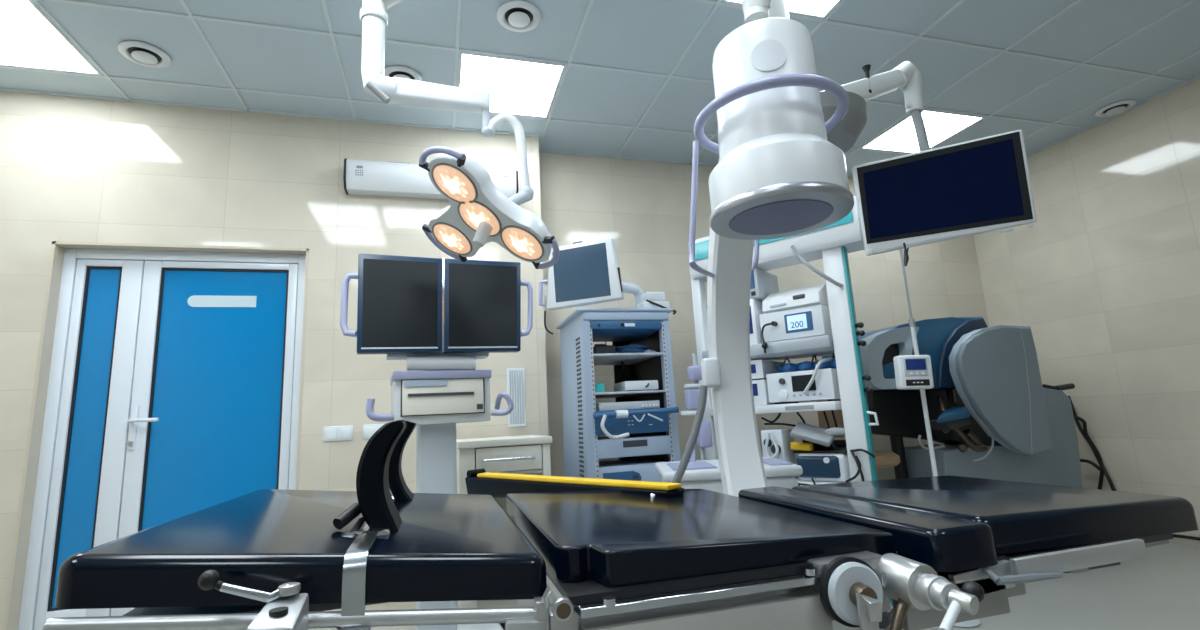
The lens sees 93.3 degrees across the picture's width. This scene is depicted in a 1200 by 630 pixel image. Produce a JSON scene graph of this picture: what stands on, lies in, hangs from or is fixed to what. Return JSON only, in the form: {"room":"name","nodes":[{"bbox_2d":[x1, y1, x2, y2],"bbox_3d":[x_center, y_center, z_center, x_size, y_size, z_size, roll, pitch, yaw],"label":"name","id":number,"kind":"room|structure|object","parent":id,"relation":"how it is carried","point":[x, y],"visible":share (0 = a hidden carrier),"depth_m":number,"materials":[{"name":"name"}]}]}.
{"room":"operating room","nodes":[
{"label":"operating room","id":0,"kind":"room"},
{"bbox_2d":[0,91,548,629],"bbox_3d":[-2.142,0.231,3.249,3.665,2.936,0.220,0,-11,-16],"label":"wall","id":1,"kind":"structure","parent":0,"point":[73,169],"depth_m":3.28,"materials":[{"name":"tile"}]},
{"bbox_2d":[3,241,308,629],"bbox_3d":[-2.291,0.638,3.062,1.245,2.085,0.102,0,-11,-16],"label":"trim","id":2,"kind":"structure","parent":1,"relation":"attached to","point":[23,524],"depth_m":2.95,"materials":[{"name":"white plastic"}]},
{"bbox_2d":[18,248,305,629],"bbox_3d":[-2.298,0.650,3.087,1.215,2.070,0.136,0,-11,-16],"label":"door","id":3,"kind":"structure","parent":1,"relation":"in","point":[173,391],"depth_m":3.12,"materials":[{"name":"plastic"}]},
{"bbox_2d":[323,425,352,441],"bbox_3d":[-1.492,0.674,3.224,0.157,0.082,0.012,0,-11,-16],"label":"light switch","id":4,"kind":"object","parent":1,"relation":"attached to","point":[331,433],"visible":1,"depth_m":3.22,"materials":[{"name":"white plastic"}]},
{"bbox_2d":[363,424,383,438],"bbox_3d":[-1.310,0.674,3.276,0.114,0.082,0.012,0,-11,-16],"label":"light switch","id":5,"kind":"object","parent":1,"relation":"attached to","point":[368,430],"visible":0.62,"depth_m":3.27,"materials":[{"name":"white plastic"}]},
{"bbox_2d":[343,158,518,199],"bbox_3d":[-1.049,-0.850,3.593,1.045,0.194,0.124,0,-11,-16],"label":"air purifier","id":6,"kind":"object","parent":1,"relation":"attached to","point":[360,177],"visible":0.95,"depth_m":3.49,"materials":[{"name":"white paint"}]},
{"bbox_2d":[507,368,525,426],"bbox_3d":[-0.521,0.511,3.529,0.110,0.360,0.020,0,-11,-16],"label":"air vent","id":7,"kind":"object","parent":1,"relation":"in","point":[515,376],"visible":0.98,"depth_m":3.53,"materials":[{"name":"white paint"}]},
{"bbox_2d":[0,0,1199,174],"bbox_3d":[0.542,-1.813,1.308,7.760,0.096,6.500,0,-11,-16],"label":"ceiling","id":8,"kind":"structure","parent":0,"point":[641,35],"depth_m":3.09,"materials":[{"name":"tile"}]},
{"bbox_2d":[0,0,103,75],"bbox_3d":[-2.848,-1.332,2.670,0.578,0.007,0.578,0,-11,-16],"label":"recessed light","id":9,"kind":"object","parent":8,"relation":"in","point":[29,39],"visible":1,"depth_m":2.76,"materials":[{"name":"white plastic"}]},
{"bbox_2d":[117,40,170,67],"bbox_3d":[-2.307,-1.310,2.870,0.214,0.031,0.214,0,-11,-16],"label":"ceiling vent","id":10,"kind":"object","parent":8,"relation":"in","point":[141,53],"visible":1,"depth_m":2.85,"materials":[{"name":"white paint"}]},
{"bbox_2d":[384,65,421,80],"bbox_3d":[-1.107,-1.319,3.168,0.214,0.031,0.214,0,-11,-16],"label":"ceiling vent","id":11,"kind":"object","parent":8,"relation":"in","point":[391,71],"visible":0.4,"depth_m":3.12,"materials":[{"name":"white paint"}]},
{"bbox_2d":[360,0,559,268],"bbox_3d":[-0.489,-0.851,2.104,0.678,1.392,0.506,-10,-12,33],"label":"lamp","id":12,"kind":"object","parent":8,"relation":"hanging from","point":[478,214],"visible":1,"depth_m":2.06,"materials":[{"name":"white metal"}]},
{"bbox_2d":[457,52,566,118],"bbox_3d":[-0.540,-1.332,3.329,0.578,0.007,0.578,0,-11,-16],"label":"recessed light","id":13,"kind":"object","parent":8,"relation":"in","point":[516,87],"visible":0.83,"depth_m":3.26,"materials":[{"name":"white plastic"}]},
{"bbox_2d":[497,0,540,31],"bbox_3d":[-0.392,-1.435,2.741,0.214,0.031,0.214,0,-11,-16],"label":"ceiling vent","id":14,"kind":"object","parent":8,"relation":"in","point":[515,15],"visible":1,"depth_m":2.72,"materials":[{"name":"white paint"}]},
{"bbox_2d":[0,0,1199,176],"bbox_3d":[0.558,-1.771,1.251,7.560,0.011,6.200,0,-11,-16],"label":"grid","id":15,"kind":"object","parent":8,"relation":"attached to","point":[717,3],"depth_m":3.20,"materials":[{"name":"grey metal"}]},
{"bbox_2d":[742,0,770,23],"bbox_3d":[0.622,-1.274,1.768,0.466,0.796,0.127,-1,-11,-13],"label":"boom","id":16,"kind":"object","parent":8,"relation":"hanging from","point":[753,10],"visible":0.8,"depth_m":1.66,"materials":[{"name":"white metal"}]},
{"bbox_2d":[721,0,841,19],"bbox_3d":[0.938,-1.557,2.525,0.578,0.007,0.578,0,-11,-16],"label":"recessed light","id":17,"kind":"object","parent":8,"relation":"in","point":[819,9],"visible":0.76,"depth_m":2.78,"materials":[{"name":"white plastic"}]},
{"bbox_2d":[768,0,1036,265],"bbox_3d":[1.119,-0.895,2.239,0.963,1.423,0.422,-6,-11,17],"label":"monitor","id":18,"kind":"object","parent":8,"relation":"hanging from","point":[981,185],"visible":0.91,"depth_m":2.21,"materials":[{"name":"white paint"}]},
{"bbox_2d":[859,109,985,153],"bbox_3d":[2.345,-1.333,4.153,0.578,0.007,0.578,0,-11,-16],"label":"recessed light","id":19,"kind":"object","parent":8,"relation":"in","point":[940,126],"visible":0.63,"depth_m":4.13,"materials":[{"name":"white plastic"}]},
{"bbox_2d":[1095,100,1135,116],"bbox_3d":[3.578,-1.425,3.932,0.214,0.031,0.214,0,-11,-16],"label":"ceiling vent","id":20,"kind":"object","parent":8,"relation":"in","point":[1115,108],"visible":1,"depth_m":3.91,"materials":[{"name":"white paint"}]},
{"bbox_2d":[308,542,1199,629],"bbox_3d":[0.698,1.172,0.761,7.760,0.100,6.500,0,-11,-16],"label":"floor","id":21,"kind":"structure","parent":0,"point":[1160,590],"depth_m":2.79,"materials":[{"name":"plastic"}]},
{"bbox_2d":[340,254,532,629],"bbox_3d":[-0.694,0.628,2.433,0.782,1.712,0.510,1,-11,-22],"label":"cart","id":22,"kind":"object","parent":21,"relation":"on","point":[440,316],"visible":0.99,"depth_m":2.33,"materials":[{"name":"silver metal"}]},
{"bbox_2d":[357,254,441,354],"bbox_3d":[-0.817,-0.045,2.326,0.331,0.416,0.109,1,-11,-22],"label":"monitor","id":23,"kind":"object","parent":22,"relation":"on","point":[399,307],"depth_m":2.30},
{"bbox_2d":[386,353,488,359],"bbox_3d":[-0.685,0.174,2.398,0.409,0.015,0.110,1,-11,-22],"label":"tray","id":24,"kind":"object","parent":22,"relation":"on","point":[478,355],"depth_m":2.35,"materials":[{"name":"white metal"}]},
{"bbox_2d":[444,259,520,352],"bbox_3d":[-0.505,-0.039,2.451,0.343,0.413,0.109,1,-11,-22],"label":"monitor","id":25,"kind":"object","parent":22,"relation":"on","point":[482,298],"depth_m":2.42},
{"bbox_2d":[456,435,551,607],"bbox_3d":[-0.527,1.132,3.041,0.475,0.925,0.627,0,-11,-16],"label":"base cabinet","id":26,"kind":"object","parent":21,"relation":"on","point":[521,454],"visible":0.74,"depth_m":2.86,"materials":[{"name":"beige laminate"}]},
{"bbox_2d":[456,435,551,448],"bbox_3d":[-0.554,0.697,3.134,0.475,0.035,0.600,0,-11,-16],"label":"countertop","id":27,"kind":"structure","parent":26,"relation":"on","point":[521,439],"depth_m":2.87,"materials":[{"name":"beige laminate"}]},
{"bbox_2d":[556,308,680,481],"bbox_3d":[0.121,0.797,3.293,0.570,1.607,0.706,0,-11,-16],"label":"equipment rack","id":28,"kind":"object","parent":21,"relation":"on","point":[644,424],"depth_m":3.17,"materials":[{"name":"white plastic"}]},
{"bbox_2d":[595,383,604,391],"bbox_3d":[-0.009,0.408,3.156,0.055,0.051,0.060,0,-11,-16],"label":"box","id":29,"kind":"object","parent":28,"relation":"on","point":[599,387],"visible":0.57,"depth_m":3.13,"materials":[{"name":"teal plastic"}]},
{"bbox_2d":[593,344,615,353],"bbox_3d":[0.009,0.215,3.348,0.130,0.073,0.180,0,-11,-16],"label":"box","id":30,"kind":"object","parent":28,"relation":"on","point":[598,348],"visible":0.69,"depth_m":3.26,"materials":[{"name":"black plastic"}]},
{"bbox_2d":[539,237,676,334],"bbox_3d":[0.090,-0.142,3.376,0.848,0.524,0.406,6,-14,-41],"label":"monitor","id":31,"kind":"object","parent":28,"relation":"on","point":[584,273],"visible":0.84,"depth_m":3.20,"materials":[{"name":"white paint"}]},
{"bbox_2d":[593,352,662,365],"bbox_3d":[0.084,0.270,3.421,0.420,0.012,0.562,0,-11,-16],"label":"shelf","id":32,"kind":"object","parent":28,"relation":"attached to","point":[633,359],"depth_m":3.32,"materials":[{"name":"grey metal"}]},
{"bbox_2d":[595,390,665,398],"bbox_3d":[0.095,0.477,3.383,0.420,0.012,0.562,0,-11,-16],"label":"shelf","id":33,"kind":"object","parent":28,"relation":"attached to","point":[646,394],"depth_m":3.24,"materials":[{"name":"grey metal"}]},
{"bbox_2d":[614,380,657,391],"bbox_3d":[0.210,0.420,3.305,0.202,0.058,0.233,0,-11,-16],"label":"medical device","id":34,"kind":"object","parent":28,"relation":"on","point":[648,384],"visible":0.83,"depth_m":3.21,"materials":[{"name":"plastic"}]},
{"bbox_2d":[643,350,655,352],"bbox_3d":[0.287,0.221,3.326,0.091,0.024,0.096,5,-13,-36],"label":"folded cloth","id":35,"kind":"object","parent":28,"relation":"on","point":[645,351],"visible":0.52,"depth_m":3.29,"materials":[{"name":"white fabric"}]},
{"bbox_2d":[42,475,1198,629],"bbox_3d":[0.208,0.744,1.034,1.723,0.890,0.731,0,-11,-16],"label":"table","id":36,"kind":"object","parent":21,"relation":"on","point":[695,559],"visible":0.98,"depth_m":0.78,"materials":[{"name":"leather"}]},
{"bbox_2d":[198,570,308,629],"bbox_3d":[-0.350,0.302,0.561,0.101,0.095,0.073,0,-11,-16],"label":"clamp","id":37,"kind":"object","parent":36,"relation":"attached to","point":[285,609],"visible":1,"depth_m":0.57,"materials":[{"name":"metal"}]},
{"bbox_2d":[333,420,405,629],"bbox_3d":[-0.317,0.271,0.767,0.095,0.251,0.278,0,-11,-16],"label":"support","id":38,"kind":"object","parent":36,"relation":"attached to","point":[377,507],"visible":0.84,"depth_m":0.81,"materials":[{"name":"rubber"}]},
{"bbox_2d":[388,421,416,500],"bbox_3d":[-0.426,0.310,1.204,0.065,0.165,0.100,0,-11,-16],"label":"support","id":39,"kind":"object","parent":36,"relation":"on","point":[400,491],"visible":0.69,"depth_m":1.16,"materials":[{"name":"rubber"}]},
{"bbox_2d":[465,469,684,497],"bbox_3d":[-0.128,0.514,1.663,0.081,0.094,0.918,7,-14,-43],"label":"board","id":40,"kind":"object","parent":36,"relation":"attached to","point":[478,481],"visible":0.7,"depth_m":1.65,"materials":[{"name":"plastic"}]},
{"bbox_2d":[807,551,890,629],"bbox_3d":[0.352,0.385,0.759,0.118,0.118,0.112,0,-11,-16],"label":"adjustment knob","id":41,"kind":"object","parent":36,"relation":"attached to","point":[850,590],"visible":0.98,"depth_m":0.74,"materials":[{"name":"white metal"}]},
{"bbox_2d":[876,553,984,629],"bbox_3d":[0.420,0.378,0.732,0.102,0.106,0.134,2,-12,-26],"label":"clamp","id":42,"kind":"object","parent":36,"relation":"attached to","point":[917,585],"visible":0.96,"depth_m":0.73,"materials":[{"name":"metal"}]},
{"bbox_2d":[681,353,712,459],"bbox_3d":[0.535,0.858,2.947,0.202,1.320,0.180,0,-11,-16],"label":"stand","id":43,"kind":"object","parent":21,"relation":"on","point":[704,440],"visible":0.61,"depth_m":2.97,"materials":[{"name":"white plastic"}]},
{"bbox_2d":[655,17,853,496],"bbox_3d":[0.501,0.353,2.001,0.588,1.974,1.692,-3,-10,1],"label":"c-arm","id":44,"kind":"object","parent":21,"relation":"on","point":[777,173],"visible":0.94,"depth_m":1.43,"materials":[{"name":"white paint"}]},
{"bbox_2d":[690,196,892,628],"bbox_3d":[1.142,0.505,3.210,1.014,2.046,0.610,-12,-13,39],"label":"tower","id":45,"kind":"object","parent":21,"relation":"on","point":[831,243],"visible":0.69,"depth_m":2.92,"materials":[{"name":"white metal"}]},
{"bbox_2d":[749,298,763,344],"bbox_3d":[0.920,0.055,3.321,0.098,0.267,0.254,-12,-13,39],"label":"patient monitor","id":46,"kind":"object","parent":45,"relation":"on","point":[756,308],"visible":0.32,"depth_m":3.21,"materials":[{"name":"white paint"}]},
{"bbox_2d":[750,268,778,300],"bbox_3d":[0.953,-0.164,3.361,0.102,0.174,0.306,-12,-13,39],"label":"recorder","id":47,"kind":"object","parent":46,"relation":"on","point":[763,283],"visible":0.56,"depth_m":3.26,"materials":[{"name":"white plastic"}]},
{"bbox_2d":[752,379,775,405],"bbox_3d":[0.972,0.447,3.262,0.095,0.140,0.304,-12,-13,39],"label":"control unit","id":48,"kind":"object","parent":45,"relation":"on","point":[760,389],"visible":0.55,"depth_m":3.14,"materials":[{"name":"white plastic"}]},
{"bbox_2d":[751,360,785,379],"bbox_3d":[0.977,0.326,3.298,0.090,0.110,0.347,-12,-13,39],"label":"camera unit","id":49,"kind":"object","parent":48,"relation":"on","point":[760,369],"visible":0.54,"depth_m":3.17,"materials":[{"name":"white plastic"}]},
{"bbox_2d":[702,335,834,360],"bbox_3d":[1.053,0.222,3.311,0.739,0.075,0.530,-12,-13,39],"label":"shelf","id":50,"kind":"object","parent":45,"relation":"attached to","point":[824,345],"depth_m":3.04,"materials":[{"name":"white metal"}]},
{"bbox_2d":[761,413,780,422],"bbox_3d":[0.951,0.566,3.162,0.135,0.073,0.065,-12,-14,40],"label":"cable","id":51,"kind":"object","parent":45,"relation":"hanging from","point":[779,415],"visible":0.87,"depth_m":3.12,"materials":[{"name":"black rubber"}]},
{"bbox_2d":[709,401,841,415],"bbox_3d":[1.073,0.536,3.258,0.719,0.045,0.520,-12,-13,39],"label":"shelf","id":52,"kind":"object","parent":45,"relation":"attached to","point":[829,405],"depth_m":2.96,"materials":[{"name":"white metal"}]},
{"bbox_2d":[761,428,797,477],"bbox_3d":[0.965,0.760,3.085,0.123,0.268,0.213,-12,-13,39],"label":"medical device","id":53,"kind":"object","parent":45,"relation":"on","point":[775,442],"visible":0.7,"depth_m":3.04,"materials":[{"name":"plastic"}]},
{"bbox_2d":[764,423,795,426],"bbox_3d":[0.988,0.607,3.124,0.048,0.028,0.197,7,-14,-43],"label":"cable","id":54,"kind":"object","parent":45,"relation":"hanging from","point":[786,424],"visible":0.91,"depth_m":3.09,"materials":[{"name":"black rubber"}]},
{"bbox_2d":[759,304,831,352],"bbox_3d":[1.120,0.096,3.163,0.349,0.230,0.455,-12,-13,39],"label":"insufflator","id":55,"kind":"object","parent":45,"relation":"on","point":[810,321],"visible":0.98,"depth_m":3.05,"materials":[{"name":"white plastic"}]},
{"bbox_2d":[762,284,828,313],"bbox_3d":[1.142,-0.078,3.215,0.320,0.129,0.364,-12,-13,39],"label":"medical device","id":56,"kind":"object","parent":55,"relation":"on","point":[816,294],"visible":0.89,"depth_m":3.08,"materials":[{"name":"white paint"}]},
{"bbox_2d":[766,368,840,403],"bbox_3d":[1.165,0.399,3.132,0.355,0.167,0.380,-12,-13,39],"label":"source","id":57,"kind":"object","parent":45,"relation":"on","point":[786,387],"visible":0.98,"depth_m":2.99,"materials":[{"name":"white plastic"}]},
{"bbox_2d":[777,358,836,372],"bbox_3d":[1.170,0.281,3.128,0.388,0.054,0.160,-12,-13,39],"label":"hose","id":58,"kind":"object","parent":57,"relation":"on","point":[806,365],"visible":0.69,"depth_m":3.09,"materials":[{"name":"blue plastic"}]},
{"bbox_2d":[802,357,832,393],"bbox_3d":[1.151,0.315,2.959,0.180,0.189,0.095,0,-11,-16],"label":"hose","id":59,"kind":"object","parent":57,"relation":"hanging from","point":[821,361],"visible":1,"depth_m":2.92,"materials":[{"name":"white plastic"}]},
{"bbox_2d":[790,245,842,287],"bbox_3d":[1.118,-0.257,2.930,0.232,0.260,0.052,-7,-11,21],"label":"hose","id":60,"kind":"object","parent":45,"relation":"hanging from","point":[793,248],"visible":1,"depth_m":2.91,"materials":[{"name":"grey plastic"}]},
{"bbox_2d":[796,453,850,481],"bbox_3d":[1.236,0.799,3.021,0.257,0.142,0.372,-12,-13,39],"label":"medical device","id":61,"kind":"object","parent":45,"relation":"on","point":[827,467],"visible":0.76,"depth_m":2.88,"materials":[{"name":"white plastic"}]},
{"bbox_2d":[793,440,846,452],"bbox_3d":[1.226,0.707,3.051,0.273,0.050,0.300,-12,-13,39],"label":"tray","id":62,"kind":"object","parent":61,"relation":"on","point":[841,447],"visible":0.28,"depth_m":2.98,"materials":[{"name":"black plastic"}]},
{"bbox_2d":[790,442,812,450],"bbox_3d":[1.066,0.694,2.991,0.111,0.046,0.045,-12,-13,39],"label":"box","id":63,"kind":"object","parent":62,"relation":"on","point":[803,446],"visible":1,"depth_m":2.97,"materials":[{"name":"yellow plastic"}]},
{"bbox_2d":[790,422,843,449],"bbox_3d":[1.148,0.629,2.950,0.248,0.146,0.208,-12,-13,39],"label":"foot pedal","id":64,"kind":"object","parent":62,"relation":"on","point":[821,438],"visible":0.98,"depth_m":2.92,"materials":[{"name":"grey plastic"}]},
{"bbox_2d":[796,476,850,485],"bbox_3d":[1.098,0.929,3.182,0.729,0.040,0.520,-12,-13,39],"label":"shelf","id":65,"kind":"object","parent":45,"relation":"attached to","point":[799,480],"depth_m":2.90,"materials":[{"name":"white metal"}]},
{"bbox_2d":[823,411,829,428],"bbox_3d":[1.295,0.607,3.231,0.031,0.120,0.012,-12,-13,39],"label":"cable","id":66,"kind":"object","parent":45,"relation":"hanging from","point":[824,412],"visible":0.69,"depth_m":3.23,"materials":[{"name":"black rubber"}]},
{"bbox_2d":[831,410,837,426],"bbox_3d":[1.329,0.599,3.203,0.030,0.125,0.012,-12,-13,39],"label":"cable","id":67,"kind":"object","parent":45,"relation":"hanging from","point":[833,415],"visible":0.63,"depth_m":3.20,"materials":[{"name":"black rubber"}]},
{"bbox_2d":[845,456,860,481],"bbox_3d":[1.226,0.750,2.749,0.082,0.130,0.031,-9,-12,30],"label":"cable","id":68,"kind":"object","parent":45,"relation":"attached to","point":[858,472],"visible":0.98,"depth_m":2.73,"materials":[{"name":"black rubber"}]},
{"bbox_2d":[850,449,863,480],"bbox_3d":[1.243,0.742,2.738,0.054,0.179,0.034,-12,-13,39],"label":"cable","id":69,"kind":"object","parent":45,"relation":"attached to","point":[852,453],"visible":0.82,"depth_m":2.72,"materials":[{"name":"black rubber"}]},
{"bbox_2d":[852,449,874,457],"bbox_3d":[1.270,0.669,2.733,0.103,0.049,0.051,-7,-11,23],"label":"cable","id":70,"kind":"object","parent":45,"relation":"attached to","point":[854,450],"visible":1,"depth_m":2.71,"materials":[{"name":"black rubber"}]},
{"bbox_2d":[855,322,872,392],"bbox_3d":[1.306,0.212,2.819,0.030,0.352,0.062,1,-11,-23],"label":"socket","id":71,"kind":"object","parent":45,"relation":"attached to","point":[860,379],"depth_m":2.81,"materials":[{"name":"black plastic"}]},
{"bbox_2d":[817,400,899,467],"bbox_3d":[1.698,1.045,3.580,0.520,1.060,0.516,0,-11,-16],"label":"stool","id":72,"kind":"object","parent":21,"relation":"on","point":[883,459],"visible":0.15,"depth_m":3.61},
{"bbox_2d":[893,249,980,627],"bbox_3d":[1.571,0.481,2.742,0.180,1.880,0.261,-11,-13,37],"label":"stand","id":73,"kind":"object","parent":21,"relation":"on","point":[911,371],"visible":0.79,"depth_m":2.71,"materials":[{"name":"white paint"}]},
{"bbox_2d":[822,317,1082,487],"bbox_3d":[2.439,0.803,3.873,1.742,1.564,0.698,0,-11,-16],"label":"console","id":74,"kind":"object","parent":21,"relation":"on","point":[999,422],"visible":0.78,"depth_m":3.69,"materials":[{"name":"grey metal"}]},
{"bbox_2d":[822,317,981,390],"bbox_3d":[2.151,0.290,3.997,1.036,0.481,0.500,0,-11,-16],"label":"hood","id":75,"kind":"object","parent":74,"relation":"attached to","point":[932,335],"depth_m":3.77,"materials":[{"name":"blue plastic"}]},
{"bbox_2d":[925,318,987,389],"bbox_3d":[2.387,0.288,3.975,0.511,0.475,0.400,0,-11,-16],"label":"hood","id":76,"kind":"object","parent":74,"relation":"attached to","point":[941,334],"depth_m":3.78,"materials":[{"name":"blue plastic"}]},
{"bbox_2d":[1042,383,1074,390],"bbox_3d":[3.235,0.511,3.998,0.269,0.054,0.040,0,-11,-16],"label":"handle","id":77,"kind":"object","parent":74,"relation":"on","point":[1070,385],"visible":0.97,"depth_m":3.98,"materials":[{"name":"black plastic"}]},
{"bbox_2d":[1172,534,1199,540],"bbox_3d":[3.749,1.472,3.772,0.020,0.053,0.769,0,-11,-16],"label":"cable","id":78,"kind":"object","parent":21,"relation":"on","point":[1174,535],"visible":0.27,"depth_m":3.65,"materials":[{"name":"black rubber"}]},
{"bbox_2d":[539,152,989,479],"bbox_3d":[1.546,0.260,4.465,4.095,2.936,0.100,0,-11,-16],"label":"wall","id":79,"kind":"structure","parent":0,"point":[644,207],"depth_m":4.27,"materials":[{"name":"tile"}]},
{"bbox_2d":[973,78,1199,546],"bbox_3d":[4.316,-0.330,2.038,0.100,2.936,6.200,0,-11,-16],"label":"wall","id":80,"kind":"structure","parent":0,"point":[1105,280],"depth_m":4.02,"materials":[{"name":"tile"}]},
{"bbox_2d":[1075,416,1103,489],"bbox_3d":[3.607,1.150,4.124,0.023,0.824,0.125,0,-11,-16],"label":"cable","id":81,"kind":"object","parent":80,"relation":"attached to","point":[1101,476],"visible":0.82,"depth_m":4.11,"materials":[{"name":"black rubber"}]},
{"bbox_2d":[1080,459,1099,470],"bbox_3d":[3.597,1.099,4.160,0.023,0.083,0.152,0,-11,-16],"label":"cable","id":82,"kind":"object","parent":80,"relation":"attached to","point":[1095,465],"visible":0.9,"depth_m":4.14,"materials":[{"name":"black rubber"}]},
{"bbox_2d":[1068,396,1115,490],"bbox_3d":[3.606,1.074,4.126,0.023,0.973,0.214,0,-11,-16],"label":"cable","id":83,"kind":"object","parent":80,"relation":"attached to","point":[1077,422],"visible":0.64,"depth_m":4.13,"materials":[{"name":"black rubber"}]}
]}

